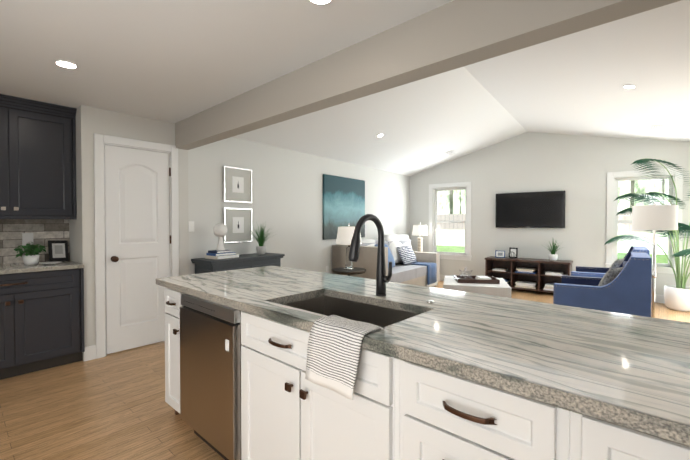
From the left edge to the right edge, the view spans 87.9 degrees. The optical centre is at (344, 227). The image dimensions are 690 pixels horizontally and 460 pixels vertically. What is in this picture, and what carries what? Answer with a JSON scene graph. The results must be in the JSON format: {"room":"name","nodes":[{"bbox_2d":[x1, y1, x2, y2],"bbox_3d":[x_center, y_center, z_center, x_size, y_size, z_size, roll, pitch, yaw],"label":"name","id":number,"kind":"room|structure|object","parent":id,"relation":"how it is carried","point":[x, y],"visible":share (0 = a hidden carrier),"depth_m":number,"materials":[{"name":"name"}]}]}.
{"room":"kitchen","nodes":[
{"label":"kitchen","id":0,"kind":"room"},
{"bbox_2d":[69,108,79,262],"bbox_3d":[-3.611,0.071,2.572,0.550,2.365,2.915,1,1,42],"label":"wall","id":1,"kind":"structure","parent":0,"point":[74,238],"depth_m":3.43,"materials":[{"name":"white paint"}]},
{"bbox_2d":[0,219,69,263],"bbox_3d":[-3.735,0.127,2.654,0.017,0.440,2.722,1,1,42],"label":"tile backsplash","id":2,"kind":"structure","parent":1,"relation":"attached to","point":[15,233],"depth_m":3.42,"materials":[{"name":"tile"}]},
{"bbox_2d":[0,102,76,217],"bbox_3d":[-3.008,-0.578,3.198,0.344,0.952,0.920,1,1,42],"label":"upper cabinet","id":3,"kind":"object","parent":1,"relation":"attached to","point":[37,159],"depth_m":3.22,"materials":[{"name":"grey wood"}]},
{"bbox_2d":[78,105,188,360],"bbox_3d":[-2.133,0.054,3.699,0.120,2.365,0.982,1,1,42],"label":"wall","id":4,"kind":"structure","parent":0,"point":[92,121],"depth_m":3.36,"materials":[{"name":"white paint"}]},
{"bbox_2d":[94,133,178,358],"bbox_3d":[-2.132,0.176,3.688,0.138,2.120,0.773,1,1,42],"label":"door frame","id":5,"kind":"structure","parent":4,"relation":"attached to","point":[101,141],"depth_m":3.41,"materials":[{"name":"white wood"}]},
{"bbox_2d":[104,145,170,353],"bbox_3d":[-2.083,0.216,3.652,0.106,2.018,0.607,1,1,42],"label":"pantry door","id":6,"kind":"structure","parent":4,"relation":"in","point":[137,238],"depth_m":3.64,"materials":[{"name":"white wood"}]},
{"bbox_2d":[0,0,453,122],"bbox_3d":[-0.875,-1.131,0.479,7.390,0.100,3.767,1,1,42],"label":"ceiling","id":7,"kind":"structure","parent":0,"point":[173,61],"depth_m":2.17,"materials":[{"name":"white paint"}]},
{"bbox_2d":[55,59,76,67],"bbox_3d":[-1.886,-1.107,2.422,0.183,0.018,0.183,1,1,42],"label":"recessed light","id":8,"kind":"object","parent":7,"relation":"in","point":[65,63],"visible":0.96,"depth_m":2.41,"materials":[{"name":"white"}]},
{"bbox_2d":[311,0,330,3],"bbox_3d":[-0.117,-1.096,1.692,0.183,0.018,0.183,1,1,42],"label":"recessed light","id":9,"kind":"object","parent":7,"relation":"in","point":[320,1],"visible":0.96,"depth_m":1.73,"materials":[{"name":"white"}]},
{"bbox_2d":[188,137,409,274],"bbox_3d":[-0.139,-0.002,6.263,0.120,2.400,5.528,1,1,37],"label":"wall","id":10,"kind":"structure","parent":0,"point":[286,205],"depth_m":5.18,"materials":[{"name":"white paint"}]},
{"bbox_2d":[188,221,193,231],"bbox_3d":[-1.736,-0.009,4.044,0.014,0.116,0.070,1,1,42],"label":"switch plate","id":11,"kind":"object","parent":10,"relation":"attached to","point":[190,226],"visible":1,"depth_m":4.04,"materials":[{"name":"white plastic"}]},
{"bbox_2d":[223,208,251,242],"bbox_3d":[-1.353,-0.024,4.533,0.028,0.435,0.420,1,1,37],"label":"picture frame","id":12,"kind":"object","parent":10,"relation":"attached to","point":[237,222],"visible":1,"depth_m":4.52,"materials":[{"name":"white wood"}]},
{"bbox_2d":[223,166,251,202],"bbox_3d":[-1.353,-0.531,4.525,0.028,0.435,0.420,1,1,37],"label":"picture frame","id":13,"kind":"object","parent":10,"relation":"attached to","point":[237,184],"visible":1,"depth_m":4.51,"materials":[{"name":"white wood"}]},
{"bbox_2d":[323,174,364,239],"bbox_3d":[0.006,-0.338,6.316,0.040,1.070,1.185,1,1,37],"label":"canvas painting","id":14,"kind":"object","parent":10,"relation":"attached to","point":[343,201],"visible":0.94,"depth_m":6.19},
{"bbox_2d":[0,281,689,459],"bbox_3d":[2.075,1.302,2.681,10.500,0.100,13.000,1,1,42],"label":"floor","id":15,"kind":"structure","parent":0,"point":[114,406],"depth_m":2.42,"materials":[{"name":"brown wood"}]},
{"bbox_2d":[0,268,84,379],"bbox_3d":[-2.915,0.808,3.135,0.593,0.872,0.920,1,1,42],"label":"base cabinet","id":16,"kind":"object","parent":15,"relation":"on","point":[41,320],"visible":0.96,"depth_m":3.04,"materials":[{"name":"grey wood"}]},
{"bbox_2d":[0,260,83,273],"bbox_3d":[-3.512,0.366,2.454,0.619,0.032,2.720,1,1,42],"label":"countertop","id":17,"kind":"structure","parent":16,"relation":"on","point":[10,268],"depth_m":3.10,"materials":[{"name":"stone"}]},
{"bbox_2d":[14,242,45,264],"bbox_3d":[-2.821,0.232,3.215,0.237,0.210,0.225,1,1,42],"label":"potted plant","id":18,"kind":"object","parent":17,"relation":"on","point":[29,258],"visible":1,"depth_m":3.19,"materials":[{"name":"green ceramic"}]},
{"bbox_2d":[38,261,60,263],"bbox_3d":[-2.693,0.329,3.266,0.170,0.016,0.170,1,1,42],"label":"plate","id":19,"kind":"object","parent":17,"relation":"on","point":[53,262],"visible":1,"depth_m":3.28,"materials":[{"name":"white ceramic"}]},
{"bbox_2d":[48,240,68,260],"bbox_3d":[-2.837,0.233,3.544,0.064,0.209,0.163,1,1,33],"label":"frame","id":20,"kind":"object","parent":17,"relation":"on","point":[57,250],"visible":0.94,"depth_m":3.54,"materials":[{"name":"black wood"}]},
{"bbox_2d":[156,282,179,414],"bbox_3d":[-0.873,0.815,2.474,0.298,0.880,0.662,1,1,42],"label":"base cabinet","id":21,"kind":"object","parent":15,"relation":"on","point":[169,294],"depth_m":2.28,"materials":[{"name":"white wood"}]},
{"bbox_2d":[191,253,284,273],"bbox_3d":[-1.259,0.789,4.342,0.400,0.875,1.060,1,1,37],"label":"console table","id":22,"kind":"object","parent":15,"relation":"on","point":[241,261],"visible":0.25,"depth_m":4.09,"materials":[{"name":"grey wood"}]},
{"bbox_2d":[205,250,238,259],"bbox_3d":[-1.417,0.310,4.130,0.226,0.089,0.301,1,1,33],"label":"books","id":23,"kind":"object","parent":22,"relation":"on","point":[217,255],"visible":0.98,"depth_m":4.05,"materials":[{"name":"beige paper"}]},
{"bbox_2d":[213,223,227,250],"bbox_3d":[-1.431,0.111,4.110,0.161,0.309,0.161,1,1,37],"label":"figurine","id":24,"kind":"object","parent":23,"relation":"on","point":[220,231],"visible":1,"depth_m":4.07,"materials":[{"name":"white ceramic"}]},
{"bbox_2d":[246,222,276,254],"bbox_3d":[-1.029,0.133,4.559,0.423,0.429,0.517,1,1,37],"label":"potted plant","id":25,"kind":"object","parent":22,"relation":"on","point":[261,247],"visible":0.98,"depth_m":4.54,"materials":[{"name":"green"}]},
{"bbox_2d":[176,290,335,459],"bbox_3d":[-0.529,0.819,2.161,0.632,0.880,0.662,1,1,42],"label":"base cabinet","id":26,"kind":"object","parent":15,"relation":"on","point":[272,363],"depth_m":1.73,"materials":[{"name":"white wood"}]},
{"bbox_2d":[180,293,241,459],"bbox_3d":[-0.546,0.827,2.156,0.596,0.864,0.633,1,1,42],"label":"dishwasher","id":27,"kind":"object","parent":26,"relation":"in","point":[210,331],"depth_m":1.86,"materials":[{"name":"silver metal"}]},
{"bbox_2d":[156,266,689,449],"bbox_3d":[0.307,0.368,1.571,3.360,0.040,0.939,1,1,42],"label":"countertop","id":28,"kind":"structure","parent":26,"relation":"on","point":[631,373],"depth_m":1.10,"materials":[{"name":"grey stone"}]},
{"bbox_2d":[296,306,399,409],"bbox_3d":[0.011,0.452,1.306,0.269,0.224,0.196,1,1,42],"label":"dish towel","id":29,"kind":"object","parent":28,"relation":"on","point":[333,359],"depth_m":1.25,"materials":[{"name":"white fabric"}]},
{"bbox_2d":[344,214,391,301],"bbox_3d":[0.132,0.141,1.714,0.107,0.410,0.264,1,1,42],"label":"faucet","id":30,"kind":"object","parent":28,"relation":"on","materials":[{"name":"black metal"}]},
{"bbox_2d":[332,267,365,275],"bbox_3d":[0.058,0.914,5.229,0.500,0.600,0.500,1,1,37],"label":"round side table","id":31,"kind":"object","parent":15,"relation":"on","point":[341,270],"visible":0.4,"depth_m":5.09,"materials":[{"name":"brown wood"}]},
{"bbox_2d":[336,223,361,269],"bbox_3d":[0.058,0.277,5.219,0.380,0.672,0.380,1,1,37],"label":"table lamp","id":32,"kind":"object","parent":31,"relation":"on","point":[344,235],"visible":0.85,"depth_m":5.09,"materials":[{"name":"white fabric"}]},
{"bbox_2d":[332,234,439,286],"bbox_3d":[0.865,0.666,6.591,1.038,1.056,2.228,1,1,37],"label":"sofa","id":33,"kind":"object","parent":15,"relation":"on","point":[410,266],"visible":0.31,"depth_m":6.40,"materials":[{"name":"white fabric"}]},
{"bbox_2d":[361,239,374,245],"bbox_3d":[0.403,0.460,6.140,0.560,0.540,0.170,-1,-19,-45],"label":"pillow","id":34,"kind":"object","parent":33,"relation":"on","point":[365,242],"depth_m":6.15,"materials":[{"name":"white fabric"}]},
{"bbox_2d":[375,244,394,267],"bbox_3d":[0.715,0.507,6.356,0.150,0.480,0.500,-29,-14,28],"label":"pillow","id":35,"kind":"object","parent":33,"relation":"on","point":[390,257],"depth_m":6.36,"materials":[{"name":"fabric"}]},
{"bbox_2d":[384,234,401,262],"bbox_3d":[0.966,0.409,6.918,0.180,0.580,0.620,-21,-10,32],"label":"pillow","id":36,"kind":"object","parent":33,"relation":"on","point":[394,241],"depth_m":6.76,"materials":[{"name":"white fabric"}]},
{"bbox_2d":[397,234,411,247],"bbox_3d":[1.179,0.414,7.233,0.170,0.560,0.580,-21,-13,41],"label":"pillow","id":37,"kind":"object","parent":33,"relation":"on","point":[403,239],"depth_m":7.21,"materials":[{"name":"white fabric"}]},
{"bbox_2d":[400,262,437,286],"bbox_3d":[1.437,0.913,6.982,0.593,0.446,0.494,1,1,37],"label":"throw","id":38,"kind":"object","parent":33,"relation":"on","point":[430,278],"depth_m":6.80,"materials":[{"name":"blue fabric"}]},
{"bbox_2d":[443,276,510,297],"bbox_3d":[1.888,0.999,5.213,0.860,0.430,0.860,0,1,17],"label":"ottoman","id":39,"kind":"object","parent":15,"relation":"on","point":[502,288],"visible":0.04,"depth_m":4.83,"materials":[{"name":"white fabric"}]},
{"bbox_2d":[454,267,499,283],"bbox_3d":[1.892,0.682,5.180,0.602,0.204,0.380,0,1,9],"label":"tray","id":40,"kind":"object","parent":39,"relation":"on","point":[463,278],"visible":1,"depth_m":5.10,"materials":[{"name":"brown wood"}]},
{"bbox_2d":[475,276,490,279],"bbox_3d":[2.007,0.745,5.197,0.177,0.050,0.231,0,1,9],"label":"books","id":41,"kind":"object","parent":40,"relation":"on","point":[476,277],"depth_m":5.13,"materials":[{"name":"beige paper"}]},
{"bbox_2d":[384,358,575,459],"bbox_3d":[0.537,0.834,1.206,0.480,0.880,0.640,1,1,42],"label":"base cabinet","id":42,"kind":"object","parent":15,"relation":"on","point":[429,415],"depth_m":0.97,"materials":[{"name":"white wood"}]},
{"bbox_2d":[485,256,572,292],"bbox_3d":[3.375,0.893,6.640,1.404,0.600,0.432,1,1,37],"label":"tv stand","id":43,"kind":"object","parent":15,"relation":"on","point":[540,275],"visible":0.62,"depth_m":6.59,"materials":[{"name":"brown wood"}]},
{"bbox_2d":[495,250,504,257],"bbox_3d":[3.006,0.521,6.934,0.175,0.137,0.059,0,1,25],"label":"framed picture","id":44,"kind":"object","parent":43,"relation":"on","point":[499,254],"visible":1,"depth_m":6.92,"materials":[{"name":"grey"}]},
{"bbox_2d":[508,247,517,257],"bbox_3d":[3.170,0.491,6.778,0.150,0.201,0.209,1,1,42],"label":"frame","id":45,"kind":"object","parent":43,"relation":"on","point":[513,253],"visible":1,"depth_m":6.80,"materials":[{"name":"black"}]},
{"bbox_2d":[545,238,561,260],"bbox_3d":[3.699,0.389,6.370,0.485,0.415,0.396,1,1,37],"label":"potted plant","id":46,"kind":"object","parent":43,"relation":"on","point":[553,256],"visible":1,"depth_m":6.34,"materials":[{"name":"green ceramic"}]},
{"bbox_2d":[553,252,651,316],"bbox_3d":[2.731,0.754,3.833,0.795,0.960,0.795,1,1,37],"label":"armchair","id":47,"kind":"object","parent":15,"relation":"on","point":[624,287],"visible":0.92,"depth_m":3.46,"materials":[{"name":"blue fabric"}]},
{"bbox_2d":[598,267,622,285],"bbox_3d":[2.752,0.587,3.688,0.420,0.400,0.130,0,25,-28],"label":"pillow","id":48,"kind":"object","parent":47,"relation":"on","point":[612,274],"depth_m":3.56,"materials":[{"name":"grey fabric"}]},
{"bbox_2d":[571,246,649,277],"bbox_3d":[3.486,0.741,4.741,0.795,0.960,0.796,1,1,37],"label":"armchair","id":49,"kind":"object","parent":15,"relation":"on","point":[583,271],"visible":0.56,"depth_m":4.61,"materials":[{"name":"blue fabric"}]},
{"bbox_2d":[608,258,623,270],"bbox_3d":[3.508,0.573,4.596,0.420,0.400,0.130,0,25,-28],"label":"pillow","id":50,"kind":"object","parent":49,"relation":"on","point":[616,264],"depth_m":4.46,"materials":[{"name":"grey fabric"}]},
{"bbox_2d":[572,418,689,459],"bbox_3d":[0.885,0.838,0.890,0.460,0.880,0.640,1,1,42],"label":"base cabinet","id":51,"kind":"object","parent":15,"relation":"on","point":[594,441],"depth_m":0.75,"materials":[{"name":"white wood"}]},
{"bbox_2d":[604,158,689,311],"bbox_3d":[4.671,0.117,5.072,1.646,2.199,1.247,1,1,37],"label":"palm plant","id":52,"kind":"object","parent":15,"relation":"on","point":[677,297],"visible":0.73,"depth_m":5.25,"materials":[{"name":"green plant"}]},
{"bbox_2d":[632,203,677,317],"bbox_3d":[2.716,0.516,3.151,0.304,1.457,0.304,1,1,37],"label":"floor lamp","id":53,"kind":"object","parent":15,"relation":"on","point":[654,217],"visible":0.81,"depth_m":3.05,"materials":[{"name":"white fabric"}]},
{"bbox_3d":[1.639,0.875,7.832,0.480,0.600,0.480,1,1,37],"label":"end table","id":54,"kind":"object","parent":15,"relation":"on","visible":0},
{"bbox_2d":[412,223,427,251],"bbox_3d":[1.639,0.238,7.822,0.340,0.672,0.340,1,1,37],"label":"table lamp","id":55,"kind":"object","parent":54,"relation":"on","point":[419,229],"visible":0.96,"depth_m":7.72,"materials":[{"name":"white fabric"}]},
{"bbox_2d":[175,0,680,149],"bbox_3d":[0.592,-1.408,1.768,6.720,1.155,0.140,1,1,42],"label":"header beam","id":56,"kind":"structure","parent":0,"point":[453,35],"depth_m":1.92,"materials":[{"name":"beige paint"}]},
{"bbox_2d":[233,0,689,175],"bbox_3d":[1.877,-1.476,4.359,5.647,0.769,6.097,1,1,37],"label":"ceiling","id":57,"kind":"structure","parent":0,"point":[573,83],"depth_m":4.50,"materials":[{"name":"white paint"}]},
{"bbox_2d":[445,150,456,154],"bbox_3d":[2.104,-1.480,7.120,0.151,0.046,0.302,1,1,36],"label":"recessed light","id":58,"kind":"object","parent":57,"relation":"in","point":[451,152],"depth_m":7.09,"materials":[{"name":"white"}]},
{"bbox_2d":[624,84,634,87],"bbox_3d":[2.913,-1.447,3.663,0.143,0.042,0.146,1,1,42],"label":"recessed light","id":59,"kind":"object","parent":57,"relation":"in","point":[629,86],"visible":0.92,"depth_m":3.65,"materials":[{"name":"white"}]},
{"bbox_2d":[410,132,689,294],"bbox_3d":[3.693,-0.328,6.775,5.369,3.037,0.160,1,1,37],"label":"wall","id":60,"kind":"structure","parent":0,"point":[576,168],"depth_m":6.62,"materials":[{"name":"white paint"}]},
{"bbox_2d":[429,182,471,260],"bbox_3d":[2.290,-0.129,7.798,0.970,1.650,0.185,1,1,37],"label":"window","id":61,"kind":"structure","parent":60,"relation":"in","point":[433,209],"depth_m":7.78,"materials":[{"name":"white"}]},
{"bbox_2d":[496,191,565,227],"bbox_3d":[3.488,-0.325,6.792,1.185,0.675,0.056,1,1,37],"label":"wall-mounted tv","id":62,"kind":"object","parent":60,"relation":"attached to","point":[545,209],"visible":1,"depth_m":6.74,"materials":[{"name":"black"}]},
{"bbox_2d":[440,275,664,303],"bbox_3d":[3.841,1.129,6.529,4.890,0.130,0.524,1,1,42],"label":"baseboard","id":63,"kind":"structure","parent":60,"relation":"attached to","point":[658,298],"depth_m":5.71,"materials":[{"name":"white"}]},
{"bbox_2d":[605,167,682,273],"bbox_3d":[4.863,-0.101,5.853,0.970,1.650,0.185,1,1,37],"label":"window","id":64,"kind":"structure","parent":60,"relation":"in","point":[613,179],"depth_m":5.89,"materials":[{"name":"white"}]},
{"label":"outside","id":65,"kind":"structure","parent":0,"visible":0},
{"bbox_2d":[437,245,667,262],"bbox_3d":[2.762,1.030,5.845,16.279,0.650,12.295,1,1,42],"label":"ground","id":66,"kind":"structure","parent":65,"point":[462,248],"depth_m":10.96,"materials":[{"name":"green plant"}]},
{"bbox_2d":[437,179,668,254],"bbox_3d":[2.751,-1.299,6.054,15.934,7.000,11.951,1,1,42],"label":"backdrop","id":67,"kind":"structure","parent":65,"point":[625,188],"depth_m":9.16,"materials":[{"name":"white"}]}
]}

